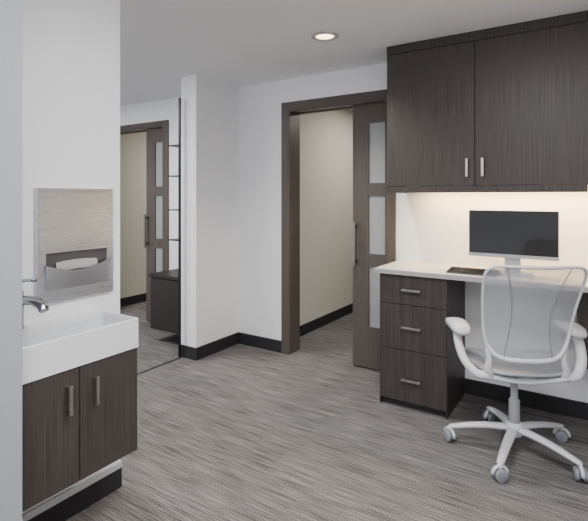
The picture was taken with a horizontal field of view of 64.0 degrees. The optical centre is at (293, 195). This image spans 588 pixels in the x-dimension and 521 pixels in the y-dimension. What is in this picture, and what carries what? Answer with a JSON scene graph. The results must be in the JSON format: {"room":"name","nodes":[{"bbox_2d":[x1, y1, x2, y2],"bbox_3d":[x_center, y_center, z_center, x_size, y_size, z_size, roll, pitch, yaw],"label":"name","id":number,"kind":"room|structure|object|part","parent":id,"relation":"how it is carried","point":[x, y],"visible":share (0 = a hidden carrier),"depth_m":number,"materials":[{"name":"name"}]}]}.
{"room":"examination room","nodes":[
{"label":"examination room","id":0,"kind":"room"},
{"bbox_2d":[0,0,21,520],"bbox_3d":[-1.166,0.175,1.348,0.324,2.350,0.590,0,0,33],"label":"wall","id":1,"kind":"structure","parent":0,"point":[10,10],"depth_m":1.48,"materials":[{"name":"paint"}]},
{"bbox_2d":[22,0,119,513],"bbox_3d":[-1.187,0.175,1.723,0.120,2.350,1.198,0,0,33],"label":"wall","id":2,"kind":"structure","parent":0,"point":[71,48],"depth_m":1.99,"materials":[{"name":"paint"}]},
{"bbox_2d":[22,460,121,520],"bbox_3d":[-0.970,1.244,1.934,0.015,0.028,0.608,0,0,33],"label":"trim","id":3,"kind":"structure","parent":2,"relation":"attached to","point":[58,498],"depth_m":1.97,"materials":[{"name":"silver metal"}]},
{"bbox_2d":[34,188,112,302],"bbox_3d":[-0.922,0.199,1.999,0.024,0.462,0.349,0,0,33],"label":"paper towel dispenser","id":4,"kind":"object","parent":2,"relation":"attached to","point":[73,227],"visible":0.96,"depth_m":1.98,"materials":[{"name":"silver metal"}]},
{"bbox_3d":[-0.919,0.099,1.998,0.002,0.238,0.325,0,0,33],"label":"door","id":5,"kind":"part","parent":4,"relation":"part of","materials":[{"name":"silver metal"}]},
{"bbox_2d":[45,258,108,291],"bbox_3d":[-0.914,0.331,1.999,0.010,0.103,0.286,0,0,33],"label":"tray","id":6,"kind":"object","parent":4,"relation":"on","point":[67,274],"depth_m":1.99,"materials":[{"name":"silver metal"}]},
{"bbox_2d":[28,467,121,520],"bbox_3d":[-0.971,1.304,1.935,0.012,0.092,0.608,0,0,33],"label":"baseboard","id":7,"kind":"structure","parent":2,"relation":"attached to","point":[74,504],"depth_m":2.02,"materials":[{"name":"rubber"}]},
{"bbox_2d":[22,348,136,511],"bbox_3d":[-0.881,0.836,1.805,0.303,0.425,0.488,0,0,33],"label":"vanity cabinet","id":8,"kind":"object","parent":2,"relation":"attached to","point":[77,422],"visible":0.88,"depth_m":1.72,"materials":[{"name":"laminate"}]},
{"bbox_3d":[-0.856,0.837,1.637,0.020,0.418,0.226,0,0,33],"label":"door","id":9,"kind":"part","parent":8,"relation":"part of","materials":[{"name":"laminate"}]},
{"bbox_3d":[-0.801,0.729,1.678,0.029,0.106,0.014,0,0,33],"label":"handle","id":10,"kind":"part","parent":8,"relation":"part of","materials":[{"name":"silver metal"}]},
{"bbox_2d":[22,309,138,384],"bbox_3d":[-0.891,0.562,1.813,0.278,0.121,0.491,0,0,33],"label":"sink","id":11,"kind":"object","parent":8,"relation":"in","point":[57,345],"visible":0.77,"depth_m":1.79,"materials":[{"name":"ceramic"}]},
{"bbox_2d":[22,278,48,329],"bbox_3d":[-0.981,0.402,1.732,0.215,0.201,0.056,0,0,33],"label":"faucet","id":12,"kind":"object","parent":11,"relation":"on","point":[40,304],"visible":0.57,"depth_m":1.70,"materials":[{"name":"silver metal"}]},
{"bbox_3d":[-1.001,0.333,1.745,0.131,0.065,0.034,0,0,33],"label":"lever","id":13,"kind":"part","parent":12,"relation":"part of","materials":[{"name":"silver metal"}]},
{"bbox_3d":[-0.970,0.395,1.728,0.193,0.057,0.052,0,0,33],"label":"spout","id":14,"kind":"part","parent":12,"relation":"part of","materials":[{"name":"silver metal"}]},
{"bbox_3d":[-0.743,0.729,1.768,0.029,0.106,0.014,0,0,33],"label":"handle","id":15,"kind":"part","parent":8,"relation":"part of","materials":[{"name":"silver metal"}]},
{"bbox_3d":[-0.726,0.837,1.839,0.020,0.418,0.249,0,0,33],"label":"door","id":16,"kind":"part","parent":8,"relation":"part of","materials":[{"name":"laminate"}]},
{"bbox_3d":[-0.763,0.836,2.016,0.272,0.425,0.006,0,0,33],"label":"panel","id":17,"kind":"part","parent":8,"relation":"part of","materials":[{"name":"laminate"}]},
{"bbox_2d":[120,132,145,298],"bbox_3d":[-1.521,0.175,6.765,0.120,2.350,2.710,0,0,33],"label":"wall","id":18,"kind":"structure","parent":0,"point":[132,145],"depth_m":5.89,"materials":[{"name":"beige paint"}]},
{"bbox_2d":[120,293,145,306],"bbox_3d":[-1.466,1.300,6.729,0.012,0.100,2.710,0,0,33],"label":"baseboard","id":19,"kind":"structure","parent":18,"relation":"attached to","point":[139,298],"depth_m":5.87,"materials":[{"name":"rubber"}]},
{"bbox_2d":[181,75,237,347],"bbox_3d":[-0.732,0.175,4.148,0.175,2.350,0.540,0,0,33],"label":"wall partition","id":20,"kind":"structure","parent":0,"point":[209,107],"depth_m":4.01,"materials":[{"name":"paint"}]},
{"bbox_2d":[178,97,180,357],"bbox_3d":[-0.954,0.262,3.925,0.015,2.164,0.015,0,0,33],"label":"trim","id":21,"kind":"structure","parent":20,"relation":"attached to","point":[179,98],"depth_m":3.92,"materials":[{"name":"metal"}]},
{"bbox_2d":[181,344,196,360],"bbox_3d":[-0.877,1.300,3.913,0.187,0.100,0.012,0,0,33],"label":"baseboard","id":22,"kind":"structure","parent":20,"relation":"attached to","point":[188,352],"depth_m":3.90,"materials":[{"name":"rubber"}]},
{"bbox_2d":[197,332,238,359],"bbox_3d":[-0.656,1.300,4.092,0.012,0.100,0.528,0,0,33],"label":"baseboard","id":23,"kind":"structure","parent":20,"relation":"attached to","point":[203,351],"depth_m":4.07,"materials":[{"name":"rubber"}]},
{"bbox_2d":[300,109,352,325],"bbox_3d":[0.555,0.175,5.417,0.130,2.350,2.710,0,0,33],"label":"wall","id":24,"kind":"structure","parent":0,"point":[326,138],"depth_m":4.97,"materials":[{"name":"beige paint"}]},
{"bbox_2d":[300,303,352,336],"bbox_3d":[0.614,1.300,5.378,0.012,0.100,2.710,0,0,33],"label":"baseboard","id":25,"kind":"structure","parent":24,"relation":"attached to","point":[308,327],"depth_m":4.93,"materials":[{"name":"rubber"}]},
{"bbox_2d":[66,301,587,520],"bbox_3d":[-0.731,1.375,3.098,7.400,0.050,8.400,0,0,33],"label":"floor","id":26,"kind":"structure","parent":0,"point":[238,432],"depth_m":2.49,"materials":[{"name":"carpet"}]},
{"bbox_2d":[137,357,180,374],"bbox_3d":[-1.595,1.347,2.932,0.015,0.006,2.380,0,0,33],"label":"trim","id":27,"kind":"structure","parent":26,"relation":"on","point":[178,357],"depth_m":3.72,"materials":[{"name":"black metal"}]},
{"bbox_2d":[380,273,464,418],"bbox_3d":[0.856,0.924,3.135,0.433,0.851,0.482,0,0,33],"label":"base cabinet","id":28,"kind":"object","parent":26,"relation":"on","point":[421,368],"visible":0.99,"depth_m":2.96,"materials":[{"name":"laminate"}]},
{"bbox_3d":[0.733,1.160,2.946,0.124,0.016,0.030,0,0,33],"label":"handle","id":29,"kind":"part","parent":28,"relation":"part of","materials":[{"name":"silver metal"}]},
{"bbox_3d":[0.733,0.830,2.946,0.124,0.016,0.030,0,0,33],"label":"handle","id":30,"kind":"part","parent":28,"relation":"part of","materials":[{"name":"silver metal"}]},
{"bbox_3d":[0.733,0.593,2.946,0.124,0.016,0.030,0,0,33],"label":"handle","id":31,"kind":"part","parent":28,"relation":"part of","materials":[{"name":"silver metal"}]},
{"bbox_3d":[0.747,1.142,2.967,0.429,0.326,0.020,0,0,33],"label":"drawer","id":32,"kind":"part","parent":28,"relation":"part of","materials":[{"name":"laminate"}]},
{"bbox_3d":[0.747,0.834,2.967,0.429,0.285,0.020,0,0,33],"label":"drawer","id":33,"kind":"part","parent":28,"relation":"part of","materials":[{"name":"laminate"}]},
{"bbox_3d":[0.747,0.596,2.967,0.429,0.184,0.020,0,0,33],"label":"drawer","id":34,"kind":"part","parent":28,"relation":"part of","materials":[{"name":"laminate"}]},
{"bbox_3d":[1.045,0.924,3.033,0.006,0.851,0.448,0,0,33],"label":"panel","id":35,"kind":"part","parent":28,"relation":"part of","materials":[{"name":"laminate"}]},
{"bbox_2d":[374,260,587,292],"bbox_3d":[1.716,0.484,2.587,2.535,0.029,0.492,0,0,33],"label":"countertop","id":36,"kind":"structure","parent":28,"relation":"on","point":[437,270],"depth_m":3.01,"materials":[{"name":"white laminate"}]},
{"bbox_2d":[446,266,485,275],"bbox_3d":[1.085,0.457,2.855,0.290,0.026,0.120,0,0,33],"label":"keyboard","id":37,"kind":"object","parent":36,"relation":"on","point":[457,270],"visible":0.77,"depth_m":2.86,"materials":[{"name":"black plastic"}]},
{"bbox_2d":[469,210,558,265],"bbox_3d":[1.322,0.279,2.856,0.501,0.382,0.150,0,0,33],"label":"computer monitor","id":38,"kind":"object","parent":36,"relation":"on","point":[511,235],"visible":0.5,"depth_m":2.84,"materials":[{"name":"white plastic"}]},
{"bbox_2d":[577,292,587,368],"bbox_3d":[1.948,0.725,2.545,0.705,0.451,0.310,0,0,33],"label":"base cabinet","id":39,"kind":"object","parent":36,"relation":"hanging from","point":[582,311],"visible":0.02,"depth_m":2.59,"materials":[{"name":"laminate"}]},
{"bbox_2d":[442,265,587,483],"bbox_3d":[1.162,0.833,2.492,0.691,1.033,0.735,0,0,5],"label":"office chair","id":40,"kind":"object","parent":26,"relation":"on","point":[528,313],"visible":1,"depth_m":2.28,"materials":[{"name":"white plastic"}]},
{"bbox_2d":[444,425,455,438],"bbox_3d":[0.859,1.293,2.597,0.018,0.056,0.090,0,0,-22],"label":"hood","id":41,"kind":"object","parent":40,"relation":"attached to","point":[449,432],"depth_m":2.58,"materials":[{"name":"white plastic"}]},
{"bbox_3d":[0.893,0.795,2.438,0.102,0.244,0.262,0,0,-20],"label":"armrest","id":42,"kind":"part","parent":40,"relation":"part of","materials":[{"name":"white plastic"}]},
{"bbox_2d":[491,462,508,474],"bbox_3d":[0.977,1.293,2.234,0.090,0.056,0.018,0,0,-4],"label":"hood","id":43,"kind":"object","parent":40,"relation":"attached to","point":[499,469],"depth_m":2.23,"materials":[{"name":"white plastic"}]},
{"bbox_3d":[1.171,0.888,2.526,0.482,0.054,0.456,0,0,5],"label":"seat","id":44,"kind":"part","parent":40,"relation":"part of","materials":[{"name":"white fabric"}]},
{"bbox_3d":[1.130,0.561,2.222,0.457,0.472,0.175,0,0,5],"label":"backrest","id":45,"kind":"part","parent":40,"relation":"part of","materials":[{"name":"grey fabric"}]},
{"bbox_3d":[1.130,0.564,2.223,0.471,0.494,0.193,0,0,5],"label":"backrest frame","id":46,"kind":"part","parent":40,"relation":"part of","materials":[{"name":"white plastic"}]},
{"bbox_2d":[553,428,570,437],"bbox_3d":[1.477,1.293,2.597,0.090,0.056,0.018,0,0,32],"label":"hood","id":47,"kind":"object","parent":40,"relation":"attached to","point":[559,432],"depth_m":2.58,"materials":[{"name":"white plastic"}]},
{"bbox_3d":[1.429,0.795,2.391,0.102,0.244,0.262,0,0,30],"label":"armrest","id":48,"kind":"part","parent":40,"relation":"part of","materials":[{"name":"white plastic"}]},
{"bbox_2d":[576,462,584,478],"bbox_3d":[1.359,1.293,2.234,0.018,0.056,0.090,0,0,14],"label":"hood","id":49,"kind":"object","parent":40,"relation":"attached to","point":[580,470],"depth_m":2.21,"materials":[{"name":"white plastic"}]},
{"bbox_2d":[120,63,587,402],"bbox_3d":[-0.066,0.175,4.121,7.400,2.350,0.140,0,0,33],"label":"wall","id":50,"kind":"structure","parent":0,"point":[430,227],"depth_m":3.91,"materials":[{"name":"paint"}]},
{"bbox_2d":[120,120,168,320],"bbox_3d":[-1.505,0.285,5.054,1.550,2.130,0.167,0,0,33],"label":"door","id":51,"kind":"structure","parent":50,"relation":"in","point":[156,218],"depth_m":5.01,"materials":[{"name":"brown wood"}]},
{"bbox_3d":[-1.579,0.372,5.037,0.024,0.355,0.052,0,0,33],"label":"handle","id":52,"kind":"part","parent":51,"relation":"part of","materials":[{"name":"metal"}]},
{"bbox_3d":[-1.221,-0.335,4.859,0.586,0.470,0.016,0,0,33],"label":"glass pane","id":53,"kind":"part","parent":51,"relation":"part of","materials":[{"name":"grey glass"}]},
{"bbox_3d":[-1.221,0.225,4.859,0.586,0.450,0.016,0,0,33],"label":"glass pane","id":54,"kind":"part","parent":51,"relation":"part of","materials":[{"name":"grey glass"}]},
{"bbox_3d":[-1.221,0.785,4.859,0.586,0.470,0.016,0,0,33],"label":"glass pane","id":55,"kind":"part","parent":51,"relation":"part of","materials":[{"name":"grey glass"}]},
{"bbox_2d":[149,269,177,333],"bbox_3d":[-1.004,0.975,4.397,0.555,0.510,0.418,0,0,33],"label":"base cabinet","id":56,"kind":"object","parent":50,"relation":"attached to","point":[163,284],"visible":0.38,"depth_m":4.26,"materials":[{"name":"laminate"}]},
{"bbox_3d":[-1.004,0.735,4.399,0.555,0.030,0.415,0,0,33],"label":"seat","id":57,"kind":"part","parent":56,"relation":"part of","materials":[{"name":"laminate"}]},
{"bbox_2d":[238,332,280,352],"bbox_3d":[-0.311,1.300,4.189,0.485,0.100,0.012,0,0,33],"label":"baseboard","id":58,"kind":"structure","parent":50,"relation":"attached to","point":[245,339],"depth_m":4.17,"materials":[{"name":"rubber"}]},
{"bbox_2d":[281,89,395,369],"bbox_3d":[0.570,0.275,3.706,1.511,2.150,0.167,0,0,33],"label":"door","id":59,"kind":"structure","parent":50,"relation":"in","point":[374,209],"depth_m":3.70,"materials":[{"name":"brown wood"}]},
{"bbox_3d":[0.479,0.372,3.700,0.024,0.355,0.052,0,0,33],"label":"handle","id":60,"kind":"part","parent":59,"relation":"part of","materials":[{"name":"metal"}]},
{"bbox_3d":[0.838,0.785,3.522,0.586,0.470,0.016,0,0,33],"label":"glass pane","id":61,"kind":"part","parent":59,"relation":"part of","materials":[{"name":"grey glass"}]},
{"bbox_3d":[0.838,-0.335,3.522,0.586,0.470,0.016,0,0,33],"label":"glass pane","id":62,"kind":"part","parent":59,"relation":"part of","materials":[{"name":"grey glass"}]},
{"bbox_3d":[0.838,0.225,3.522,0.586,0.450,0.016,0,0,33],"label":"glass pane","id":63,"kind":"part","parent":59,"relation":"part of","materials":[{"name":"grey glass"}]},
{"bbox_2d":[387,11,587,192],"bbox_3d":[1.196,-0.510,2.979,1.150,0.976,0.400,0,0,33],"label":"upper cabinet","id":64,"kind":"object","parent":50,"relation":"attached to","point":[506,107],"visible":1,"depth_m":2.79,"materials":[{"name":"laminate"}]},
{"bbox_3d":[0.862,-0.502,3.005,0.559,0.874,0.020,0,0,33],"label":"door","id":65,"kind":"part","parent":64,"relation":"part of","materials":[{"name":"laminate"}]},
{"bbox_3d":[1.049,-0.172,2.854,0.016,0.112,0.030,0,0,33],"label":"handle","id":66,"kind":"part","parent":64,"relation":"part of","materials":[{"name":"silver metal"}]},
{"bbox_2d":[459,185,496,185],"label":"light","id":67,"kind":"object","parent":64,"relation":"attached to","point":[459,185],"depth_m":3.04,"materials":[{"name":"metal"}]},
{"bbox_3d":[1.124,-0.172,2.805,0.016,0.112,0.030,0,0,33],"label":"handle","id":68,"kind":"part","parent":64,"relation":"part of","materials":[{"name":"silver metal"}]},
{"bbox_3d":[1.106,-0.042,2.848,1.138,0.040,0.018,0,0,33],"label":"rail","id":69,"kind":"part","parent":64,"relation":"part of","materials":[{"name":"laminate"}]},
{"bbox_3d":[1.345,-0.502,2.691,0.587,0.874,0.020,0,0,33],"label":"door","id":70,"kind":"part","parent":64,"relation":"part of","materials":[{"name":"laminate"}]},
{"bbox_2d":[543,184,587,184],"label":"light","id":71,"kind":"object","parent":64,"relation":"attached to","point":[543,184],"depth_m":2.78,"materials":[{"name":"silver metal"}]},
{"bbox_2d":[465,378,587,419],"bbox_3d":[2.043,1.300,2.661,2.072,0.100,0.012,0,0,33],"label":"baseboard","id":72,"kind":"structure","parent":50,"relation":"attached to","point":[563,406],"depth_m":2.99,"materials":[{"name":"rubber"}]},
{"bbox_2d":[120,0,587,109],"bbox_3d":[-0.731,-1.025,3.098,7.400,0.050,8.400,0,0,33],"label":"ceiling","id":73,"kind":"structure","parent":0,"point":[238,43],"depth_m":2.84,"materials":[{"name":"paint"}]},
{"bbox_2d":[311,31,337,41],"bbox_3d":[0.192,-0.995,2.940,0.170,0.010,0.170,0,0,33],"label":"recessed light","id":74,"kind":"object","parent":73,"relation":"in","point":[323,36],"visible":1,"depth_m":2.93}
]}

